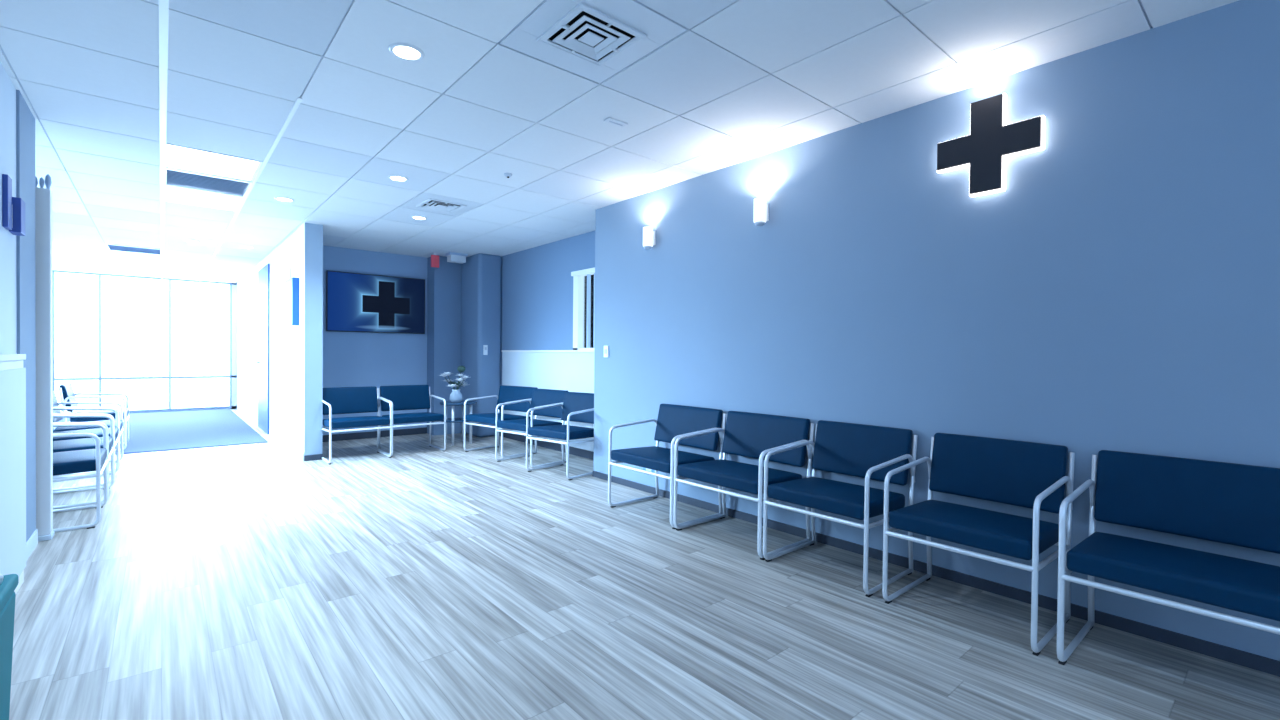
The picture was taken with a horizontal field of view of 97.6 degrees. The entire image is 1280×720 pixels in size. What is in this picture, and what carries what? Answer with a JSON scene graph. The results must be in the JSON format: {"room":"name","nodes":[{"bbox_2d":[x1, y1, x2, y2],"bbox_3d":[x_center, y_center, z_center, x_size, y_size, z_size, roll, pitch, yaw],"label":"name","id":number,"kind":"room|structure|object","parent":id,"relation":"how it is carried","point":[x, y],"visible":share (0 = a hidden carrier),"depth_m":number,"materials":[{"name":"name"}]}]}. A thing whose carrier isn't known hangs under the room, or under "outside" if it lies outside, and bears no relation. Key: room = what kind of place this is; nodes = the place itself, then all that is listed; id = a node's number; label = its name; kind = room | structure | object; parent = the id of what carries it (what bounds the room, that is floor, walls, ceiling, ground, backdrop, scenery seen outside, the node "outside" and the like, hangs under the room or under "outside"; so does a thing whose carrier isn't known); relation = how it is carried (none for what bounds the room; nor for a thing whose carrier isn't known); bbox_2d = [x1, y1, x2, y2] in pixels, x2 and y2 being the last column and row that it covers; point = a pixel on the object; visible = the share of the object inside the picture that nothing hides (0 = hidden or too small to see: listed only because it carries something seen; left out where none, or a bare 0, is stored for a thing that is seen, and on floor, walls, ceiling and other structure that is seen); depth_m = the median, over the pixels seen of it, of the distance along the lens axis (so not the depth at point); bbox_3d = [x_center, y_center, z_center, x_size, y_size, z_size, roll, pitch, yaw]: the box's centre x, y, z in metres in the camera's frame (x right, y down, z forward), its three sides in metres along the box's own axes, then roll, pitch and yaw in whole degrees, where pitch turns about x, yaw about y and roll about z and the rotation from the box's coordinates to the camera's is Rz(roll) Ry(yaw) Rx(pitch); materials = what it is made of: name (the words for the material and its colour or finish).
{"room":"hospital interior","nodes":[
{"label":"hospital interior","id":0,"kind":"room"},
{"bbox_2d":[0,62,16,353],"bbox_3d":[-1.643,-0.132,0.154,1.100,2.620,7.670,0,1,-40],"label":"wall","id":1,"kind":"structure","parent":0,"point":[8,257],"depth_m":2.87,"materials":[{"name":"paint"}]},
{"bbox_2d":[2,174,24,235],"bbox_3d":[-3.221,-0.791,2.885,0.045,0.260,0.270,0,1,-40],"label":"wall display","id":2,"kind":"object","parent":1,"relation":"attached to","point":[13,208],"visible":1,"depth_m":2.84,"materials":[{"name":"blue plastic"}]},
{"bbox_2d":[26,529,37,560],"bbox_3d":[-1.276,1.132,0.586,0.020,0.090,7.520,0,1,-40],"label":"baseboard","id":3,"kind":"structure","parent":1,"relation":"attached to","point":[32,542],"depth_m":3.29,"materials":[{"name":"paint"}]},
{"bbox_2d":[16,90,35,542],"bbox_3d":[-3.623,-0.177,3.177,0.212,2.620,0.500,0,1,-40],"label":"wall pier","id":4,"kind":"object","parent":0,"point":[25,120],"visible":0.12,"depth_m":3.25,"materials":[{"name":"blue paint"}]},
{"bbox_2d":[232,283,236,408],"bbox_3d":[-8.356,-0.298,11.704,0.285,2.620,0.100,0,1,-40],"label":"wall","id":5,"kind":"structure","parent":0,"point":[234,287],"depth_m":11.60,"materials":[{"name":"white paint"}]},
{"bbox_2d":[52,270,236,413],"bbox_3d":[-9.404,-0.298,10.797,2.658,2.620,0.100,0,1,-40],"label":"window","id":6,"kind":"structure","parent":5,"relation":"in","point":[100,378],"depth_m":10.78,"materials":[{"name":"metal"}]},
{"bbox_2d":[237,223,304,451],"bbox_3d":[-5.947,-0.252,8.929,0.177,2.620,7.250,0,1,-40],"label":"wall partition","id":7,"kind":"structure","parent":0,"point":[286,357],"depth_m":7.53,"materials":[{"name":"white paint"}]},
{"bbox_2d":[255,264,269,433],"bbox_3d":[-5.720,-0.165,8.473,0.069,2.460,1.080,0,1,-40],"label":"door","id":8,"kind":"structure","parent":7,"relation":"in","point":[264,273],"depth_m":8.42,"materials":[{"name":"silver"}]},
{"bbox_2d":[269,429,303,460],"bbox_3d":[-4.479,1.044,7.061,0.014,0.090,2.470,0,1,-40],"label":"baseboard","id":9,"kind":"structure","parent":7,"relation":"attached to","point":[277,437],"depth_m":6.85,"materials":[{"name":"white paint"}]},
{"bbox_2d":[279,268,299,329],"bbox_3d":[-4.138,-0.725,6.606,0.085,0.720,0.840,0,1,-40],"label":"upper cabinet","id":10,"kind":"object","parent":7,"relation":"attached to","point":[289,288],"visible":1,"depth_m":6.38,"materials":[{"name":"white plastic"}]},
{"bbox_2d":[304,454,322,460],"bbox_3d":[-3.599,1.074,6.176,0.177,0.060,0.020,0,1,-40],"label":"baseboard","id":11,"kind":"object","parent":7,"relation":"attached to","point":[317,456],"visible":1,"depth_m":6.17,"materials":[{"name":"blue"}]},
{"bbox_2d":[304,223,322,455],"bbox_3d":[-3.592,-0.206,6.168,0.177,2.620,0.008,0,1,-40],"label":"wall","id":12,"kind":"structure","parent":7,"relation":"attached to","point":[313,263],"depth_m":6.17,"materials":[{"name":"paint"}]},
{"bbox_2d":[323,245,427,434],"bbox_3d":[-3.534,-0.224,8.074,2.386,2.620,0.150,0,1,-40],"label":"wall","id":13,"kind":"structure","parent":0,"point":[350,359],"depth_m":7.81,"materials":[{"name":"paint"}]},
{"bbox_2d":[322,427,426,441],"bbox_3d":[-3.779,1.042,7.779,1.630,0.090,0.012,0,1,-40],"label":"baseboard","id":14,"kind":"structure","parent":13,"relation":"attached to","point":[361,435],"depth_m":7.81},
{"bbox_2d":[326,270,424,333],"bbox_3d":[-3.658,-0.782,7.825,1.285,0.800,0.054,0,1,-40],"label":"display","id":15,"kind":"object","parent":13,"relation":"attached to","point":[355,302],"visible":1,"depth_m":7.77,"materials":[{"name":"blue plastic"}]},
{"bbox_2d":[427,256,461,434],"bbox_3d":[-2.773,-0.221,8.439,0.756,2.620,0.283,0,1,-40],"label":"wall","id":16,"kind":"structure","parent":0,"point":[444,283],"depth_m":8.20,"materials":[{"name":"blue paint"}]},
{"bbox_2d":[461,253,501,436],"bbox_3d":[-2.335,-0.215,8.226,0.366,2.620,0.650,0,1,-40],"label":"wall column","id":17,"kind":"structure","parent":0,"point":[481,273],"depth_m":7.99,"materials":[{"name":"blue paint"}]},
{"bbox_2d":[483,345,487,354],"bbox_3d":[-2.183,-0.141,7.919,0.060,0.140,0.016,0,1,-40],"label":"wall thermostat","id":18,"kind":"object","parent":17,"relation":"attached to","point":[485,347],"visible":1,"depth_m":7.91,"materials":[{"name":"white plastic"}]},
{"bbox_2d":[501,231,594,384],"bbox_3d":[-1.274,-0.199,7.418,0.200,2.620,4.083,0,1,-40],"label":"wall","id":19,"kind":"structure","parent":0,"point":[537,284],"depth_m":7.27,"materials":[{"name":"blue paint"}]},
{"bbox_2d":[499,432,593,459],"bbox_3d":[-1.049,1.073,6.945,0.012,0.090,3.000,0,1,-40],"label":"baseboard","id":20,"kind":"structure","parent":19,"relation":"attached to","point":[550,445],"depth_m":6.97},
{"bbox_2d":[501,350,593,351],"bbox_3d":[-1.013,-0.109,6.923,0.045,0.025,2.950,0,1,-40],"label":"trim","id":21,"kind":"structure","parent":19,"relation":"attached to","point":[501,350],"depth_m":7.07,"materials":[{"name":"white paint"}]},
{"bbox_2d":[502,352,593,451],"bbox_3d":[-1.012,0.510,6.934,0.030,1.215,2.950,0,1,-40],"label":"wainscoting","id":22,"kind":"structure","parent":19,"relation":"attached to","point":[568,371],"depth_m":7.01,"materials":[{"name":"paint"}]},
{"bbox_2d":[571,267,594,349],"bbox_3d":[-0.479,-0.577,6.379,0.140,0.930,0.900,0,1,-40],"label":"window","id":23,"kind":"structure","parent":19,"relation":"in","point":[583,280],"depth_m":6.61,"materials":[{"name":"white glass"}]},
{"bbox_2d":[0,0,1238,284],"bbox_3d":[-2.947,-1.632,5.303,6.000,0.300,17.642,0,1,-40],"label":"ceiling","id":24,"kind":"structure","parent":0,"point":[745,80],"depth_m":3.09,"materials":[{"name":"tile"}]},
{"bbox_2d":[106,244,160,254],"bbox_3d":[-7.041,-1.553,7.817,0.562,0.034,0.637,0,1,-40],"label":"ceiling vent","id":25,"kind":"object","parent":24,"relation":"in","point":[112,247],"visible":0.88,"depth_m":7.82,"materials":[{"name":"grey metal"}]},
{"bbox_2d":[159,0,168,277],"bbox_3d":[-3.807,-1.482,4.471,0.032,0.017,16.780,0,1,-40],"label":"trim","id":26,"kind":"structure","parent":24,"relation":"attached to","point":[163,4],"depth_m":3.10,"materials":[{"name":"white metal"}]},
{"bbox_2d":[185,240,199,242],"bbox_3d":[-5.731,-1.519,7.179,0.156,0.008,0.156,0,1,-40],"label":"recessed light","id":27,"kind":"object","parent":24,"relation":"in","point":[192,241],"visible":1,"depth_m":7.18,"materials":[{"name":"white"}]},
{"bbox_2d":[165,186,242,210],"bbox_3d":[-4.060,-1.505,5.213,0.554,0.032,0.629,0,1,-40],"label":"ceiling light panel","id":28,"kind":"object","parent":24,"relation":"attached to","point":[175,195],"visible":0.73,"depth_m":5.21,"materials":[{"name":"white plastic"}]},
{"bbox_2d":[165,167,251,197],"bbox_3d":[-3.637,-1.495,4.717,0.562,0.034,0.637,0,1,-40],"label":"ceiling vent","id":29,"kind":"object","parent":24,"relation":"in","point":[174,176],"visible":0.89,"depth_m":4.73,"materials":[{"name":"white metal"}]},
{"bbox_2d":[166,143,262,181],"bbox_3d":[-3.213,-1.488,4.220,0.554,0.032,0.629,0,1,-40],"label":"ceiling light panel","id":30,"kind":"object","parent":24,"relation":"attached to","point":[177,156],"visible":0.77,"depth_m":4.20,"materials":[{"name":"white plastic"}]},
{"bbox_2d":[199,96,302,280],"bbox_3d":[-5.347,-1.521,7.166,0.022,0.015,10.680,0,1,-40],"label":"trim","id":31,"kind":"structure","parent":24,"relation":"attached to","point":[299,99],"depth_m":4.20,"materials":[{"name":"white metal"}]},
{"bbox_2d":[274,197,293,201],"bbox_3d":[-3.280,-1.480,5.170,0.156,0.008,0.156,0,1,-40],"label":"recessed light","id":32,"kind":"object","parent":24,"relation":"in","point":[284,199],"visible":1,"depth_m":5.16,"materials":[{"name":"white plastic"}]},
{"bbox_2d":[277,198,291,200],"bbox_3d":[-3.280,-1.481,5.170,0.116,0.004,0.116,0,1,-40],"label":"diffuser","id":33,"kind":"object","parent":32,"relation":"attached to","point":[279,199],"depth_m":5.16,"materials":[{"name":"white plastic"}]},
{"bbox_2d":[388,175,408,181],"bbox_3d":[-1.949,-1.463,4.518,0.156,0.008,0.156,0,1,-40],"label":"recessed light","id":34,"kind":"object","parent":24,"relation":"in","point":[398,178],"visible":1,"depth_m":4.51,"materials":[{"name":"white"}]},
{"bbox_2d":[390,177,405,180],"bbox_3d":[-1.949,-1.464,4.518,0.116,0.004,0.116,0,1,-40],"label":"diffuser","id":35,"kind":"object","parent":34,"relation":"attached to","point":[391,178],"depth_m":4.51,"materials":[{"name":"white plastic"}]},
{"bbox_2d":[389,43,424,61],"bbox_3d":[-1.091,-1.438,2.622,0.156,0.008,0.156,0,1,-40],"label":"recessed light","id":36,"kind":"object","parent":24,"relation":"in","point":[404,51],"visible":1,"depth_m":2.61,"materials":[{"name":"white plastic"}]},
{"bbox_2d":[393,46,419,58],"bbox_3d":[-1.091,-1.438,2.622,0.116,0.004,0.116,0,1,-40],"label":"diffuser","id":37,"kind":"object","parent":36,"relation":"attached to","point":[401,52],"depth_m":2.62,"materials":[{"name":"white plastic"}]},
{"bbox_2d":[412,216,426,219],"bbox_3d":[-2.299,-1.478,5.837,0.156,0.008,0.156,0,1,-40],"label":"recessed light","id":38,"kind":"object","parent":24,"relation":"in","point":[413,217],"visible":1,"depth_m":5.82,"materials":[{"name":"white plastic"}]},
{"bbox_2d":[431,253,438,267],"bbox_3d":[-2.888,-1.407,7.899,0.110,0.200,0.030,0,1,-40],"label":"exit sign","id":39,"kind":"object","parent":24,"relation":"hanging from","point":[434,258],"visible":1,"depth_m":7.89,"materials":[{"name":"red plastic"}]},
{"bbox_2d":[400,192,481,215],"bbox_3d":[-1.895,-1.533,5.344,0.562,0.143,0.637,0,1,-40],"label":"ceiling vent","id":40,"kind":"object","parent":24,"relation":"in","point":[423,201],"visible":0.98,"depth_m":5.32,"materials":[{"name":"metal"}]},
{"bbox_2d":[445,252,467,263],"bbox_3d":[-2.600,-1.445,7.946,0.260,0.120,0.160,0,1,-40],"label":"ceiling device","id":41,"kind":"object","parent":24,"relation":"attached to","point":[452,257],"visible":1,"depth_m":7.89,"materials":[{"name":"white plastic"}]},
{"bbox_2d":[504,173,511,177],"bbox_3d":[-1.033,-1.443,4.393,0.064,0.030,0.064,0,1,-40],"label":"smoke detector","id":42,"kind":"object","parent":24,"relation":"attached to","point":[507,175],"visible":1,"depth_m":4.37,"materials":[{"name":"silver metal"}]},
{"bbox_2d":[500,0,686,82],"bbox_3d":[-0.216,-1.492,2.487,0.562,0.143,0.637,0,1,-40],"label":"ceiling vent","id":43,"kind":"object","parent":24,"relation":"in","point":[594,40],"visible":1,"depth_m":2.48,"materials":[{"name":"metal"}]},
{"bbox_2d":[604,117,627,126],"bbox_3d":[-0.145,-1.435,3.389,0.140,0.012,0.060,0,1,-40],"label":"sprinkler","id":44,"kind":"object","parent":24,"relation":"attached to","point":[616,122],"visible":1,"depth_m":3.38,"materials":[{"name":"plastic"}]},
{"bbox_2d":[9,409,1279,719],"bbox_3d":[-2.937,1.167,5.368,5.900,0.100,17.250,0,1,-40],"label":"floor","id":45,"kind":"structure","parent":0,"point":[257,581],"depth_m":2.55,"materials":[{"name":"grey wood"}]},
{"bbox_2d":[0,574,18,719],"bbox_3d":[-1.544,0.835,1.194,0.256,0.668,0.350,0,1,-40],"label":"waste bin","id":46,"kind":"object","parent":45,"relation":"on","point":[8,583],"visible":1,"depth_m":1.33,"materials":[{"name":"teal plastic"}]},
{"bbox_2d":[0,354,25,593],"bbox_3d":[-2.546,0.567,2.123,0.058,1.170,1.960,0,1,-40],"label":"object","id":47,"kind":"object","parent":45,"relation":"on","point":[12,372],"visible":0.88,"depth_m":2.62,"materials":[{"name":"white paint"}]},
{"bbox_2d":[0,354,25,360],"bbox_3d":[-2.541,-0.003,2.117,0.058,0.030,1.960,0,1,-40],"label":"countertop","id":48,"kind":"structure","parent":47,"relation":"on","point":[3,357],"depth_m":2.62,"materials":[{"name":"white paint"}]},
{"bbox_2d":[35,187,54,541],"bbox_3d":[-3.830,0.028,3.464,0.280,2.200,0.120,0,1,-40],"label":"panel","id":49,"kind":"object","parent":45,"relation":"on","point":[43,196],"visible":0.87,"depth_m":3.50,"materials":[{"name":"white paint"}]},
{"bbox_2d":[39,177,44,187],"bbox_3d":[-3.750,-1.109,3.513,0.024,0.075,0.023,0,1,-40],"label":"ornament","id":50,"kind":"object","parent":49,"relation":"on","point":[41,181],"visible":1,"depth_m":3.51,"materials":[{"name":"grey ceramic"}]},
{"bbox_2d":[44,174,51,188],"bbox_3d":[-3.729,-1.122,3.531,0.032,0.101,0.032,0,1,-40],"label":"ornament","id":51,"kind":"object","parent":49,"relation":"on","point":[48,182],"visible":0.99,"depth_m":3.52,"materials":[{"name":"grey ceramic"}]},
{"bbox_2d":[53,424,107,531],"bbox_3d":[-4.061,0.729,3.844,0.570,0.787,0.660,0,1,-40],"label":"chair","id":52,"kind":"object","parent":45,"relation":"on","point":[88,460],"visible":0.43,"depth_m":3.77,"materials":[{"name":"silver metal"}]},
{"bbox_2d":[53,415,114,509],"bbox_3d":[-4.554,0.720,4.422,0.570,0.787,0.660,0,1,-40],"label":"chair","id":53,"kind":"object","parent":45,"relation":"on","point":[85,443],"visible":0.22,"depth_m":4.44,"materials":[{"name":"silver metal"}]},
{"bbox_2d":[53,408,119,490],"bbox_3d":[-5.047,0.710,5.000,0.570,0.787,0.660,0,1,-40],"label":"chair","id":54,"kind":"object","parent":45,"relation":"on","point":[98,431],"visible":0.18,"depth_m":5.06,"materials":[{"name":"silver metal"}]},
{"bbox_2d":[53,391,123,476],"bbox_3d":[-5.540,0.701,5.578,0.570,0.787,0.660,0,1,-40],"label":"chair","id":55,"kind":"object","parent":45,"relation":"on","point":[56,404],"visible":0.35,"depth_m":5.54,"materials":[{"name":"silver metal"}]},
{"bbox_2d":[53,409,267,454],"bbox_3d":[-7.629,1.042,8.633,2.520,0.012,5.510,0,1,-40],"label":"carpet","id":56,"kind":"object","parent":45,"relation":"on","point":[190,429],"visible":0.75,"depth_m":8.24,"materials":[{"name":"carpet"}]},
{"bbox_2d":[59,383,128,450],"bbox_3d":[-6.449,0.671,6.643,0.570,0.787,0.660,0,1,-40],"label":"chair","id":57,"kind":"object","parent":56,"relation":"on","point":[66,391],"visible":0.7,"depth_m":6.52,"materials":[{"name":"silver metal"}]},
{"bbox_2d":[322,386,391,463],"bbox_3d":[-3.221,0.712,6.340,0.634,0.787,0.570,0,1,-40],"label":"chair","id":58,"kind":"object","parent":45,"relation":"on","point":[336,400],"visible":0.87,"depth_m":6.38,"materials":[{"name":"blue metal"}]},
{"bbox_2d":[378,385,445,456],"bbox_3d":[-2.764,0.712,6.782,0.634,0.787,0.570,0,1,-40],"label":"chair","id":59,"kind":"object","parent":45,"relation":"on","point":[402,397],"visible":0.89,"depth_m":6.83,"materials":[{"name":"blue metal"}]},
{"bbox_2d":[439,400,476,445],"bbox_3d":[-2.401,0.827,7.404,0.470,0.550,0.470,0,1,-40],"label":"side table","id":60,"kind":"object","parent":45,"relation":"on","point":[452,420],"visible":0.66,"depth_m":7.32,"materials":[{"name":"silver metal"}]},
{"bbox_2d":[439,366,469,401],"bbox_3d":[-2.399,0.313,7.359,0.432,0.479,0.496,0,1,-40],"label":"flower vase","id":61,"kind":"object","parent":60,"relation":"on","point":[455,396],"visible":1,"depth_m":7.32,"materials":[{"name":"ceramic"}]},
{"bbox_2d":[443,418,470,422],"bbox_3d":[-2.400,0.793,7.404,0.410,0.018,0.410,0,1,-40],"label":"shelf","id":62,"kind":"object","parent":60,"relation":"attached to","point":[452,420],"depth_m":7.28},
{"bbox_2d":[464,385,537,457],"bbox_3d":[-1.667,0.721,6.759,0.745,0.787,0.570,1,1,39],"label":"chair","id":63,"kind":"object","parent":45,"relation":"on","point":[506,393],"visible":0.63,"depth_m":6.77,"materials":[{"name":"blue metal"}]},
{"bbox_2d":[495,388,567,467],"bbox_3d":[-1.181,0.730,6.188,0.605,0.787,0.570,1,1,39],"label":"chair","id":64,"kind":"object","parent":45,"relation":"on","point":[540,397],"visible":0.69,"depth_m":6.20,"materials":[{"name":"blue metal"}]},
{"bbox_2d":[526,392,593,479],"bbox_3d":[-0.739,0.739,5.671,0.605,0.787,0.570,1,1,39],"label":"chair","id":65,"kind":"object","parent":45,"relation":"on","point":[577,406],"visible":0.8,"depth_m":5.63,"materials":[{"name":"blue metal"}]},
{"bbox_2d":[608,404,725,528],"bbox_3d":[0.197,0.760,4.261,0.570,0.787,0.723,0,1,-40],"label":"chair","id":66,"kind":"object","parent":45,"relation":"on","point":[673,422],"visible":0.84,"depth_m":4.25,"materials":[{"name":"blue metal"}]},
{"bbox_2d":[673,411,814,559],"bbox_3d":[0.675,0.769,3.701,0.570,0.787,0.730,0,1,-40],"label":"chair","id":67,"kind":"object","parent":45,"relation":"on","point":[747,434],"visible":0.85,"depth_m":3.68,"materials":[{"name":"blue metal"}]},
{"bbox_2d":[763,420,917,596],"bbox_3d":[1.126,0.778,3.173,0.570,0.787,0.630,0,1,-40],"label":"chair","id":68,"kind":"object","parent":45,"relation":"on","point":[868,452],"visible":0.95,"depth_m":3.15,"materials":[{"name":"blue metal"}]},
{"bbox_2d":[882,433,1074,655],"bbox_3d":[1.583,0.787,2.637,0.570,0.787,0.628,0,1,-40],"label":"chair","id":69,"kind":"object","parent":45,"relation":"on","point":[1032,475],"visible":0.97,"depth_m":2.62,"materials":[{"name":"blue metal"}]},
{"bbox_2d":[1057,450,1279,664],"bbox_3d":[2.039,0.796,2.103,0.570,0.787,0.652,0,1,-40],"label":"chair","id":70,"kind":"object","parent":45,"relation":"on","point":[1235,504],"visible":1,"depth_m":2.15,"materials":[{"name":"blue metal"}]},
{"bbox_2d":[594,0,1279,660],"bbox_3d":[2.088,-0.129,2.963,0.600,2.620,7.100,0,1,-40],"label":"wall","id":71,"kind":"structure","parent":0,"point":[1120,292],"depth_m":2.79,"materials":[{"name":"blue paint"}]},
{"bbox_2d":[604,346,608,356],"bbox_3d":[-0.321,-0.081,5.312,0.016,0.110,0.070,0,1,-40],"label":"light switch","id":72,"kind":"object","parent":71,"relation":"attached to","point":[606,348],"visible":1,"depth_m":5.30,"materials":[{"name":"white plastic"}]},
{"bbox_2d":[643,467,654,472],"bbox_3d":[0.080,0.947,4.843,0.016,0.075,0.160,0,1,-40],"label":"wall outlet","id":73,"kind":"object","parent":71,"relation":"attached to","point":[646,469],"visible":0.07,"depth_m":4.83,"materials":[{"name":"silver metal"}]},
{"bbox_2d":[643,226,655,249],"bbox_3d":[0.075,-1.036,4.780,0.105,0.183,0.086,0,1,-40],"label":"wall sconce","id":74,"kind":"object","parent":71,"relation":"attached to","point":[649,236],"visible":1,"depth_m":4.74,"materials":[{"name":"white glass"}]},
{"bbox_2d":[754,197,768,225],"bbox_3d":[0.838,-1.021,3.886,0.105,0.183,0.086,0,1,-40],"label":"wall sconce","id":75,"kind":"object","parent":71,"relation":"attached to","point":[761,209],"visible":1,"depth_m":3.85,"materials":[{"name":"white glass"}]},
{"bbox_2d":[593,471,1279,676],"bbox_3d":[1.796,1.153,2.834,0.012,0.055,6.950,0,1,-40],"label":"baseboard","id":76,"kind":"structure","parent":71,"relation":"attached to","point":[1239,657],"depth_m":2.77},
{"bbox_2d":[937,93,1044,196],"bbox_3d":[1.760,-1.082,2.838,0.062,0.478,0.478,0,1,-40],"label":"wall cross","id":77,"kind":"object","parent":71,"relation":"attached to","point":[990,141],"visible":1,"depth_m":2.80,"materials":[{"name":"grey metal"}]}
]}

